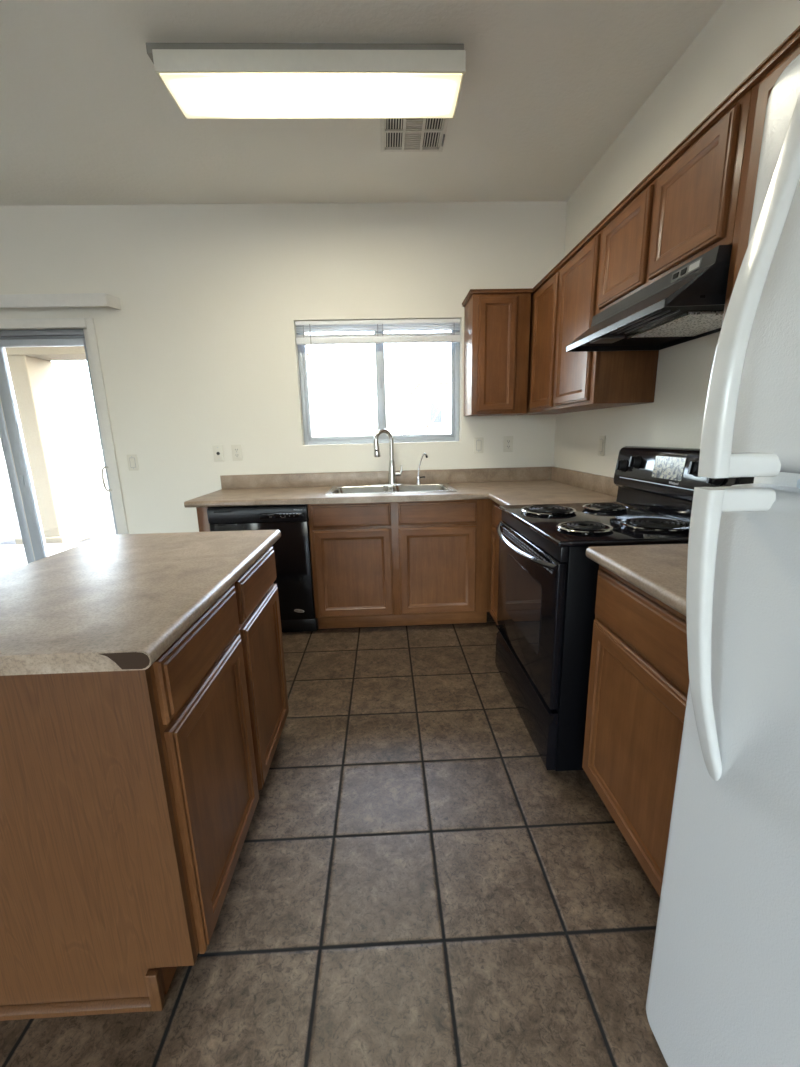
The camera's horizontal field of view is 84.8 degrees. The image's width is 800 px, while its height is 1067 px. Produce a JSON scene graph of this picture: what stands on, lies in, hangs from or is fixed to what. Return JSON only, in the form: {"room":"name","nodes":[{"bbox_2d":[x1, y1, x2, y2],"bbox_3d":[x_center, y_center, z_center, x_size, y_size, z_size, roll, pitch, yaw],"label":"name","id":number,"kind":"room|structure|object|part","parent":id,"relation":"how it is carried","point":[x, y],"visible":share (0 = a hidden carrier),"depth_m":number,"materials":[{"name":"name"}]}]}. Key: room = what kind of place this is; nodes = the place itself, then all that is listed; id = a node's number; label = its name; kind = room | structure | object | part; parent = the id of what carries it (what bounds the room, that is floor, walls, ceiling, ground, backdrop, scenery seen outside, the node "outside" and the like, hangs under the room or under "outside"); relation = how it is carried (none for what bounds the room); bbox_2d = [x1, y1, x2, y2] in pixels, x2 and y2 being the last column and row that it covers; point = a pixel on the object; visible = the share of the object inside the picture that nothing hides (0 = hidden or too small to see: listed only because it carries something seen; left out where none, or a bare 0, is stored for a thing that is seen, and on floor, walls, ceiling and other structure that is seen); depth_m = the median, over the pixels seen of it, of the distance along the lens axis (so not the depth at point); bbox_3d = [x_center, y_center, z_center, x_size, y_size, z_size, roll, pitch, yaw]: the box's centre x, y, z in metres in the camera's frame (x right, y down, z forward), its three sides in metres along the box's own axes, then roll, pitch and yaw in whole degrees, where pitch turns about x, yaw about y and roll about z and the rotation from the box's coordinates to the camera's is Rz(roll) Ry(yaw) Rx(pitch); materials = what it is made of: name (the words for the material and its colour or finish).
{"room":"kitchen","nodes":[
{"label":"kitchen","id":0,"kind":"room"},
{"bbox_2d":[0,201,566,533],"bbox_3d":[-2.043,-0.792,3.224,6.400,2.781,0.150,-2,13,-2],"label":"wall","id":1,"kind":"structure","parent":0,"point":[199,353],"depth_m":3.01,"materials":[{"name":"beige paint"}]},
{"bbox_2d":[0,329,120,563],"bbox_3d":[-2.835,-0.402,3.259,1.431,2.042,0.154,-2,13,-2],"label":"door","id":2,"kind":"structure","parent":1,"relation":"in","point":[11,434],"depth_m":3.19,"materials":[{"name":"white paint"}]},
{"bbox_3d":[-3.178,-0.390,3.302,0.659,1.953,0.040,-2,13,-2],"label":"sliding panel","id":3,"kind":"part","parent":2,"relation":"part of","materials":[{"name":"glass"}]},
{"bbox_3d":[-2.836,-0.407,3.280,1.431,2.042,0.110,-2,13,-2],"label":"frame","id":4,"kind":"part","parent":2,"relation":"part of","materials":[{"name":"white paint"}]},
{"bbox_3d":[-2.163,-0.400,3.232,0.022,0.186,0.062,6,15,31],"label":"handle","id":5,"kind":"part","parent":2,"relation":"part of","materials":[{"name":"white paint"}]},
{"bbox_2d":[0,293,120,309],"bbox_3d":[-2.826,-1.518,2.899,1.860,0.078,0.105,-2,13,-2],"label":"blind valance","id":6,"kind":"object","parent":1,"relation":"attached to","point":[80,299],"visible":1,"depth_m":2.87,"materials":[{"name":"white plastic"}]},
{"bbox_2d":[0,318,128,533],"bbox_3d":[-2.833,-0.419,3.192,1.539,2.105,0.016,-2,13,-2],"label":"trim","id":7,"kind":"structure","parent":1,"relation":"attached to","point":[88,323],"depth_m":3.06,"materials":[{"name":"white paint"}]},
{"bbox_2d":[127,454,138,470],"bbox_3d":[-1.955,-0.519,3.207,0.072,0.116,0.008,-2,13,-2],"label":"light switch","id":8,"kind":"object","parent":1,"relation":"attached to","point":[132,459],"visible":1,"depth_m":3.20,"materials":[{"name":"beige plastic"}]},
{"bbox_2d":[213,445,223,461],"bbox_3d":[-1.332,-0.586,3.211,0.072,0.116,0.016,-2,13,-2],"label":"cable jack","id":9,"kind":"object","parent":1,"relation":"attached to","point":[218,453],"visible":1,"depth_m":3.21,"materials":[{"name":"beige plastic"}]},
{"bbox_2d":[231,445,242,460],"bbox_3d":[-1.198,-0.593,3.219,0.072,0.116,0.008,-2,13,-2],"label":"wall outlet","id":10,"kind":"object","parent":1,"relation":"attached to","point":[236,449],"visible":1,"depth_m":3.22,"materials":[{"name":"beige plastic"}]},
{"bbox_2d":[296,324,459,444],"bbox_3d":[-0.145,-1.104,3.246,1.172,0.851,0.059,-2,13,-2],"label":"window","id":11,"kind":"structure","parent":1,"relation":"in","point":[455,346],"depth_m":3.26,"materials":[{"name":"grey metal"}]},
{"bbox_3d":[-0.404,-1.094,3.232,0.592,0.789,0.020,-2,13,-2],"label":"sash","id":12,"kind":"part","parent":11,"relation":"part of","materials":[{"name":"grey metal"}]},
{"bbox_2d":[295,318,460,412],"bbox_3d":[-0.146,-1.200,3.154,1.164,0.618,0.052,-2,13,-2],"label":"window blind","id":13,"kind":"object","parent":11,"relation":"attached to","point":[389,338],"visible":1,"depth_m":3.09,"materials":[{"name":"white plastic"}]},
{"bbox_3d":[-0.150,-1.375,3.115,1.164,0.044,0.038,-2,13,-2],"label":"rail","id":14,"kind":"part","parent":13,"relation":"part of","materials":[{"name":"white plastic"}]},
{"bbox_3d":[0.116,-1.115,3.270,0.586,0.789,0.020,-2,13,-2],"label":"sash","id":15,"kind":"part","parent":11,"relation":"part of","materials":[{"name":"grey metal"}]},
{"bbox_2d":[220,466,617,496],"bbox_3d":[-0.061,-0.299,2.754,2.495,0.102,1.123,-2,13,-2],"label":"backsplash","id":16,"kind":"structure","parent":1,"relation":"attached to","point":[602,484],"depth_m":3.27,"materials":[{"name":"beige laminate"}]},
{"bbox_2d":[474,437,483,452],"bbox_3d":[0.587,-0.657,3.272,0.072,0.116,0.008,-2,13,-2],"label":"light switch","id":17,"kind":"object","parent":1,"relation":"attached to","point":[478,442],"visible":1,"depth_m":3.27,"materials":[{"name":"beige plastic"}]},
{"bbox_2d":[464,293,530,415],"bbox_3d":[0.651,-1.194,2.996,0.374,0.740,0.311,-2,13,-2],"label":"upper cabinet","id":18,"kind":"object","parent":1,"relation":"attached to","point":[496,325],"visible":1,"depth_m":2.86,"materials":[{"name":"brown wood"}]},
{"bbox_3d":[0.631,-1.162,2.853,0.253,0.706,0.019,-2,13,-2],"label":"door","id":19,"kind":"part","parent":18,"relation":"part of","materials":[{"name":"brown wood"}]},
{"bbox_2d":[503,436,512,451],"bbox_3d":[0.810,-0.668,3.278,0.072,0.116,0.008,-2,13,-2],"label":"wall outlet","id":20,"kind":"object","parent":1,"relation":"attached to","point":[508,440],"visible":1,"depth_m":3.28,"materials":[{"name":"beige plastic"}]},
{"bbox_2d":[0,612,667,1066],"bbox_3d":[-1.794,1.897,-2.138,6.700,0.120,11.800,-2,13,-2],"label":"floor","id":21,"kind":"structure","parent":0,"point":[412,884],"depth_m":1.22,"materials":[{"name":"tile"}]},
{"bbox_2d":[0,547,288,1020],"bbox_3d":[-0.794,0.571,1.376,0.637,0.875,0.971,-2,13,-2],"label":"base cabinet","id":22,"kind":"object","parent":21,"relation":"on","point":[129,799],"visible":0.87,"depth_m":0.96,"materials":[{"name":"brown wood"}]},
{"bbox_3d":[-0.828,1.093,1.003,0.513,0.023,0.013,-2,13,-2],"label":"shoe molding","id":23,"kind":"part","parent":22,"relation":"part of","materials":[{"name":"brown wood"}]},
{"bbox_3d":[-0.786,0.666,0.924,0.618,0.863,0.016,-2,13,-2],"label":"panel","id":24,"kind":"part","parent":22,"relation":"part of","materials":[{"name":"brown wood"}]},
{"bbox_2d":[0,530,280,675],"bbox_3d":[-0.809,0.125,1.274,0.688,0.038,1.028,-2,13,-2],"label":"countertop","id":25,"kind":"structure","parent":22,"relation":"on","point":[117,602],"depth_m":1.06,"materials":[{"name":"beige laminate"}]},
{"bbox_3d":[-0.485,0.272,1.100,0.019,0.140,0.452,-2,13,-2],"label":"drawer","id":26,"kind":"part","parent":22,"relation":"part of","materials":[{"name":"brown wood"}]},
{"bbox_3d":[-0.476,0.648,1.184,0.019,0.594,0.452,-2,13,-2],"label":"door","id":27,"kind":"part","parent":22,"relation":"part of","materials":[{"name":"brown wood"}]},
{"bbox_3d":[-0.507,0.505,1.389,0.020,0.767,0.938,-2,13,-2],"label":"frame","id":28,"kind":"part","parent":22,"relation":"part of","materials":[{"name":"brown wood"}]},
{"bbox_3d":[-0.503,0.168,1.566,0.019,0.140,0.432,-2,13,-2],"label":"drawer","id":29,"kind":"part","parent":22,"relation":"part of","materials":[{"name":"brown wood"}]},
{"bbox_3d":[-0.494,0.543,1.650,0.019,0.594,0.432,-2,13,-2],"label":"door","id":30,"kind":"part","parent":22,"relation":"part of","materials":[{"name":"brown wood"}]},
{"bbox_2d":[196,507,209,531],"bbox_3d":[-1.218,0.196,3.086,0.072,0.875,0.608,-2,13,-2],"label":"end panel","id":31,"kind":"object","parent":21,"relation":"on","point":[204,526],"visible":0.06,"depth_m":2.71,"materials":[{"name":"brown wood"}]},
{"bbox_2d":[207,504,317,631],"bbox_3d":[-0.878,0.195,3.070,0.604,0.868,0.606,-2,13,-2],"label":"dishwasher","id":32,"kind":"object","parent":21,"relation":"on","point":[292,550],"visible":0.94,"depth_m":2.75,"materials":[{"name":"black metal"}]},
{"bbox_3d":[-0.877,-0.121,2.715,0.604,0.096,0.046,-2,13,-2],"label":"control panel","id":33,"kind":"part","parent":32,"relation":"part of","materials":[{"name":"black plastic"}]},
{"bbox_3d":[-0.862,0.614,2.963,0.596,0.098,0.060,-2,13,-2],"label":"kick plate","id":34,"kind":"part","parent":32,"relation":"part of","materials":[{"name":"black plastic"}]},
{"bbox_2d":[308,499,491,628],"bbox_3d":[0.003,0.160,3.113,1.154,0.875,0.626,-2,13,-2],"label":"base cabinet","id":35,"kind":"object","parent":21,"relation":"on","point":[377,564],"visible":0.79,"depth_m":2.81,"materials":[{"name":"brown wood"}]},
{"bbox_3d":[-0.303,-0.111,2.730,0.493,0.142,0.019,-2,13,-2],"label":"drawer","id":36,"kind":"part","parent":35,"relation":"part of","materials":[{"name":"brown wood"}]},
{"bbox_3d":[-0.294,0.258,2.813,0.493,0.581,0.019,-2,13,-2],"label":"door","id":37,"kind":"part","parent":35,"relation":"part of","materials":[{"name":"brown wood"}]},
{"bbox_2d":[184,466,617,507],"bbox_3d":[-0.061,-0.279,2.756,2.498,0.140,1.128,-2,13,-2],"label":"countertop","id":38,"kind":"structure","parent":35,"relation":"on","point":[551,484],"depth_m":2.96,"materials":[{"name":"beige laminate"}]},
{"bbox_2d":[370,429,403,485],"bbox_3d":[-0.099,-0.545,3.143,0.250,0.400,0.115,-2,13,-2],"label":"kitchen faucet","id":39,"kind":"object","parent":38,"relation":"on","point":[392,473],"visible":1,"depth_m":3.16,"materials":[{"name":"silver metal"}]},
{"bbox_3d":[-0.114,-0.625,3.118,0.153,0.233,0.030,-9,15,-30],"label":"spout","id":40,"kind":"part","parent":39,"relation":"part of","materials":[{"name":"silver metal"}]},
{"bbox_3d":[-0.095,-0.360,3.209,0.250,0.008,0.056,-2,13,-2],"label":"deck plate","id":41,"kind":"part","parent":39,"relation":"part of","materials":[{"name":"silver metal"}]},
{"bbox_3d":[-0.013,-0.459,3.190,0.060,0.082,0.031,-2,13,-2],"label":"lever","id":42,"kind":"part","parent":39,"relation":"part of","materials":[{"name":"silver metal"}]},
{"bbox_2d":[325,483,456,495],"bbox_3d":[-0.063,-0.224,3.031,0.839,0.178,0.476,-2,13,-2],"label":"sink","id":43,"kind":"object","parent":38,"relation":"in","point":[426,487],"visible":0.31,"depth_m":3.17,"materials":[{"name":"silver metal"}]},
{"bbox_2d":[416,453,427,483],"bbox_3d":[0.160,-0.472,3.187,0.100,0.225,0.040,3,14,20],"label":"tap","id":44,"kind":"object","parent":38,"relation":"on","point":[418,477],"visible":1,"depth_m":3.19,"materials":[{"name":"silver metal"}]},
{"bbox_3d":[0.162,-0.496,3.174,0.083,0.171,0.013,6,15,29],"label":"spout","id":45,"kind":"part","parent":44,"relation":"part of","materials":[{"name":"silver metal"}]},
{"bbox_3d":[0.236,-0.128,2.747,0.494,0.142,0.019,-2,13,-2],"label":"drawer","id":46,"kind":"part","parent":35,"relation":"part of","materials":[{"name":"brown wood"}]},
{"bbox_3d":[0.245,0.241,2.829,0.494,0.581,0.019,-2,13,-2],"label":"door","id":47,"kind":"part","parent":35,"relation":"part of","materials":[{"name":"brown wood"}]},
{"bbox_2d":[490,501,502,624],"bbox_3d":[0.884,0.187,2.897,0.627,0.875,1.124,-2,13,-2],"label":"base cabinet","id":48,"kind":"object","parent":21,"relation":"on","point":[496,512],"visible":0.07,"depth_m":2.70,"materials":[{"name":"brown wood"}]},
{"bbox_3d":[0.593,0.289,2.576,0.019,0.581,0.450,-2,13,-2],"label":"door","id":49,"kind":"part","parent":48,"relation":"part of","materials":[{"name":"brown wood"}]},
{"bbox_3d":[0.584,-0.079,2.493,0.019,0.142,0.450,-2,13,-2],"label":"drawer","id":50,"kind":"part","parent":48,"relation":"part of","materials":[{"name":"brown wood"}]},
{"bbox_2d":[495,446,753,770],"bbox_3d":[0.830,0.243,1.924,0.745,1.196,0.782,-2,13,-2],"label":"electric range","id":51,"kind":"object","parent":21,"relation":"on","point":[547,581],"visible":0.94,"depth_m":1.69,"materials":[{"name":"black paint"}]},
{"bbox_3d":[0.554,0.697,2.016,0.037,0.244,0.770,-2,13,-2],"label":"storage drawer","id":52,"kind":"part","parent":51,"relation":"part of","materials":[{"name":"black metal"}]},
{"bbox_3d":[0.492,0.042,1.858,0.077,0.030,0.744,-2,13,-2],"label":"handle","id":53,"kind":"part","parent":51,"relation":"part of","materials":[{"name":"black ceramic"}]},
{"bbox_3d":[0.546,0.292,1.925,0.033,0.562,0.770,-2,13,-2],"label":"oven door","id":54,"kind":"part","parent":51,"relation":"part of","materials":[{"name":"black ceramic"}]},
{"bbox_3d":[0.543,-0.013,1.856,0.025,0.054,0.766,-2,13,-2],"label":"vent trim","id":55,"kind":"part","parent":51,"relation":"part of","materials":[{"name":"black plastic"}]},
{"bbox_2d":[499,502,689,546],"bbox_3d":[0.853,-0.069,1.855,0.673,0.040,0.782,-2,13,-2],"label":"cooktop","id":56,"kind":"object","parent":51,"relation":"in","point":[601,523],"depth_m":1.70,"materials":[{"name":"black metal"}]},
{"bbox_3d":[1.070,-0.329,2.125,0.042,0.060,0.060,-2,13,-2],"label":"knob","id":57,"kind":"part","parent":51,"relation":"part of","materials":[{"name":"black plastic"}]},
{"bbox_3d":[1.076,-0.328,2.017,0.042,0.060,0.060,-2,13,-2],"label":"knob","id":58,"kind":"part","parent":51,"relation":"part of","materials":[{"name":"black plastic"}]},
{"bbox_3d":[1.100,-0.269,1.798,0.013,0.090,0.190,-2,13,-2],"label":"display panel","id":59,"kind":"part","parent":51,"relation":"part of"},
{"bbox_3d":[1.091,-0.240,1.625,0.042,0.060,0.060,-2,13,-2],"label":"knob","id":60,"kind":"part","parent":51,"relation":"part of","materials":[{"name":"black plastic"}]},
{"bbox_3d":[1.093,-0.195,1.528,0.042,0.060,0.060,-2,13,-2],"label":"knob","id":61,"kind":"part","parent":51,"relation":"part of","materials":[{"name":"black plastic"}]},
{"bbox_2d":[582,565,688,895],"bbox_3d":[0.948,0.567,1.206,0.627,0.875,0.600,-2,13,-2],"label":"base cabinet","id":62,"kind":"object","parent":21,"relation":"on","point":[638,687],"visible":0.29,"depth_m":1.19,"materials":[{"name":"brown wood"}]},
{"bbox_2d":[586,544,687,615],"bbox_3d":[0.928,0.069,1.100,0.645,0.140,0.623,-2,13,-2],"label":"countertop","id":63,"kind":"structure","parent":62,"relation":"on","point":[660,570],"depth_m":1.20,"materials":[{"name":"beige laminate"}]},
{"bbox_3d":[0.663,0.519,1.184,0.020,0.760,0.600,-2,13,-2],"label":"frame","id":64,"kind":"part","parent":62,"relation":"part of","materials":[{"name":"brown wood"}]},
{"bbox_3d":[0.636,0.248,1.119,0.019,0.150,0.563,-2,13,-2],"label":"drawer","id":65,"kind":"part","parent":62,"relation":"part of","materials":[{"name":"brown wood"}]},
{"bbox_2d":[646,54,799,1066],"bbox_3d":[0.847,0.302,0.426,0.807,1.738,0.762,-2,13,-2],"label":"refrigerator","id":66,"kind":"object","parent":21,"relation":"on","point":[724,985],"visible":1,"depth_m":0.63,"materials":[{"name":"white metal"}]},
{"bbox_3d":[0.481,0.178,0.675,0.100,0.498,0.038,-2,13,-2],"label":"handle","id":67,"kind":"part","parent":66,"relation":"part of","materials":[{"name":"white plastic"}]},
{"bbox_3d":[0.563,0.572,0.475,0.062,1.176,0.762,-2,13,-2],"label":"fridge door","id":68,"kind":"part","parent":66,"relation":"part of","materials":[{"name":"white metal"}]},
{"bbox_3d":[0.465,-0.326,0.562,0.091,0.503,0.038,-2,13,-2],"label":"handle","id":69,"kind":"part","parent":66,"relation":"part of","materials":[{"name":"white plastic"}]},
{"bbox_3d":[0.542,-0.281,0.283,0.062,0.524,0.762,-2,13,-2],"label":"freezer door","id":70,"kind":"part","parent":66,"relation":"part of","materials":[{"name":"white metal"}]},
{"bbox_2d":[0,0,724,205],"bbox_3d":[-1.863,-0.933,-2.775,6.700,0.120,11.800,-2,13,-2],"label":"ceiling","id":71,"kind":"structure","parent":0,"point":[87,117],"depth_m":2.02,"materials":[{"name":"white paint"}]},
{"bbox_2d":[146,43,465,118],"bbox_3d":[-0.366,-1.888,1.835,1.243,0.112,0.267,-2,13,-2],"label":"ceiling light","id":72,"kind":"object","parent":71,"relation":"attached to","point":[203,80],"visible":1,"depth_m":1.75,"materials":[{"name":"white plastic"}]},
{"bbox_2d":[160,73,461,117],"bbox_3d":[-0.350,-1.839,1.846,1.187,0.009,0.241,-2,13,-2],"label":"diffuser","id":73,"kind":"object","parent":72,"relation":"attached to","point":[196,95],"depth_m":1.83,"materials":[{"name":"white plastic"}]},
{"bbox_2d":[380,118,448,151],"bbox_3d":[0.069,-2.029,2.215,0.335,0.024,0.328,-2,13,-2],"label":"ceiling vent","id":74,"kind":"object","parent":71,"relation":"in","point":[402,135],"visible":0.66,"depth_m":2.24,"materials":[{"name":"white metal"}]},
{"bbox_2d":[553,0,799,477],"bbox_3d":[1.441,0.363,-2.283,0.150,2.781,11.650,-2,13,-2],"label":"wall","id":75,"kind":"structure","parent":0,"point":[741,34],"depth_m":1.93,"materials":[{"name":"beige paint"}]},
{"bbox_2d":[519,226,658,414],"bbox_3d":[1.012,-1.106,2.570,0.312,0.740,1.206,-2,13,-2],"label":"upper cabinet","id":76,"kind":"object","parent":75,"relation":"attached to","point":[560,381],"visible":0.62,"depth_m":2.20,"materials":[{"name":"brown wood"}]},
{"bbox_3d":[0.862,-1.122,2.649,0.019,0.706,0.370,-2,13,-2],"label":"door","id":77,"kind":"part","parent":76,"relation":"part of","materials":[{"name":"brown wood"}]},
{"bbox_3d":[0.885,-1.102,2.566,0.020,0.740,1.206,-2,13,-2],"label":"frame","id":78,"kind":"part","parent":76,"relation":"part of","materials":[{"name":"brown wood"}]},
{"bbox_3d":[0.878,-1.025,2.219,0.019,0.706,0.418,-2,13,-2],"label":"door","id":79,"kind":"part","parent":76,"relation":"part of","materials":[{"name":"brown wood"}]},
{"bbox_2d":[462,25,799,306],"bbox_3d":[0.830,-1.321,1.812,0.707,0.020,2.577,-2,13,-2],"label":"trim","id":80,"kind":"structure","parent":76,"relation":"attached to","point":[793,39],"depth_m":1.39,"materials":[{"name":"brown wood"}]},
{"bbox_2d":[598,436,605,455],"bbox_3d":[1.184,-0.515,2.577,0.008,0.116,0.072,-2,13,-2],"label":"wall outlet","id":81,"kind":"object","parent":75,"relation":"attached to","point":[602,439],"visible":1,"depth_m":2.57,"materials":[{"name":"beige plastic"}]},
{"bbox_2d":[566,245,731,351],"bbox_3d":[0.985,-0.823,1.619,0.434,0.147,0.762,-2,13,-2],"label":"range hood","id":82,"kind":"object","parent":75,"relation":"attached to","point":[686,304],"visible":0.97,"depth_m":1.50,"materials":[{"name":"black paint"}]},
{"bbox_3d":[0.926,-0.754,1.596,0.005,0.014,0.360,-2,13,-2],"label":"filter rail","id":83,"kind":"part","parent":82,"relation":"part of","materials":[{"name":"silver metal"}]},
{"bbox_2d":[673,272,678,279],"bbox_3d":[0.882,-0.825,1.404,0.005,0.018,0.026,-2,13,-2],"label":"rocker switch","id":84,"kind":"object","parent":82,"relation":"attached to","point":[675,274],"depth_m":1.40,"materials":[{"name":"black plastic"}]},
{"bbox_2d":[680,267,686,275],"bbox_3d":[0.884,-0.817,1.367,0.005,0.018,0.026,-2,13,-2],"label":"rocker switch","id":85,"kind":"object","parent":82,"relation":"attached to","point":[683,270],"depth_m":1.37,"materials":[{"name":"black plastic"}]},
{"bbox_3d":[0.886,-0.815,1.360,0.005,0.028,0.135,-2,13,-2],"label":"switch panel","id":86,"kind":"part","parent":82,"relation":"part of","materials":[{"name":"grey plastic"}]},
{"bbox_3d":[0.887,-0.806,1.321,0.003,0.018,0.045,-2,13,-2],"label":"rating plate","id":87,"kind":"part","parent":82,"relation":"part of","materials":[{"name":"silver metal"}]},
{"bbox_2d":[598,89,751,311],"bbox_3d":[1.044,-1.075,1.563,0.312,0.360,0.770,-2,13,-2],"label":"upper cabinet","id":88,"kind":"object","parent":75,"relation":"attached to","point":[689,210],"visible":0.46,"depth_m":1.41,"materials":[{"name":"brown wood"}]},
{"bbox_3d":[0.890,-1.120,1.756,0.019,0.319,0.340,-2,13,-2],"label":"door","id":89,"kind":"part","parent":88,"relation":"part of","materials":[{"name":"brown wood"}]},
{"bbox_3d":[0.904,-1.036,1.383,0.019,0.319,0.350,-2,13,-2],"label":"door","id":90,"kind":"part","parent":88,"relation":"part of","materials":[{"name":"brown wood"}]},
{"bbox_2d":[722,43,799,323],"bbox_3d":[1.073,-0.740,0.937,0.312,0.740,0.598,-2,13,-2],"label":"upper cabinet","id":91,"kind":"object","parent":75,"relation":"attached to","point":[760,94],"visible":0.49,"depth_m":1.14,"materials":[{"name":"brown wood"}]},
{"label":"outside","id":92,"kind":"structure","parent":0,"visible":0},
{"bbox_2d":[0,449,115,544],"bbox_3d":[0.643,-2.565,18.234,120.000,0.160,150.000,-2,13,-2],"label":"ground","id":93,"kind":"structure","parent":92,"point":[96,513],"depth_m":8.57,"materials":[{"name":"white concrete"}]},
{"bbox_2d":[0,543,83,573],"bbox_3d":[-4.552,0.455,4.721,6.600,0.129,2.390,-2,13,-2],"label":"patio slab","id":94,"kind":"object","parent":93,"relation":"on","point":[11,556],"visible":0.09,"depth_m":5.38,"materials":[{"name":"grey concrete"}]},
{"bbox_2d":[7,355,91,544],"bbox_3d":[-5.139,-1.123,6.237,0.660,2.568,0.640,-2,13,-2],"label":"patio column","id":95,"kind":"structure","parent":93,"relation":"on","point":[33,379],"depth_m":6.12,"materials":[{"name":"white paint"}]},
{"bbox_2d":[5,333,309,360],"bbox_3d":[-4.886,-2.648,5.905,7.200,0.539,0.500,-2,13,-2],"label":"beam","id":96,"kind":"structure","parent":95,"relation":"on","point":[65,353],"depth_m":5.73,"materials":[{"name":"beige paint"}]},
{"bbox_2d":[0,449,108,497],"bbox_3d":[-2.154,-1.864,12.234,54.000,1.239,0.260,-2,13,-2],"label":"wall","id":97,"kind":"structure","parent":93,"relation":"on","point":[87,465],"depth_m":11.93,"materials":[{"name":"white paint"}]},
{"bbox_2d":[386,400,425,434],"bbox_3d":[0.120,-3.318,15.457,1.282,2.638,1.990,4,14,21],"label":"bare tree","id":98,"kind":"object","parent":93,"relation":"on","point":[388,406],"visible":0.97,"depth_m":15.23,"materials":[{"name":"grey plant"}]},
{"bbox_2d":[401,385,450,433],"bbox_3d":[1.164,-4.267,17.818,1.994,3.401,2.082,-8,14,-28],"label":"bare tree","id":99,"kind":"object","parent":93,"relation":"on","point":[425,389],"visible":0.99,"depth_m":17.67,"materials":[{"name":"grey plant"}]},
{"bbox_2d":[405,372,450,434],"bbox_3d":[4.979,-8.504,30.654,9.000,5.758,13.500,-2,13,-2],"label":"neighbor house","id":100,"kind":"structure","parent":93,"relation":"on","point":[441,424],"depth_m":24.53,"materials":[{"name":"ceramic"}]},
{"bbox_3d":[2.022,-6.711,24.474,0.660,1.060,0.021,-2,13,-2],"label":"house pane","id":101,"kind":"part","parent":100,"relation":"part of","materials":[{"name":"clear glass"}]}
]}

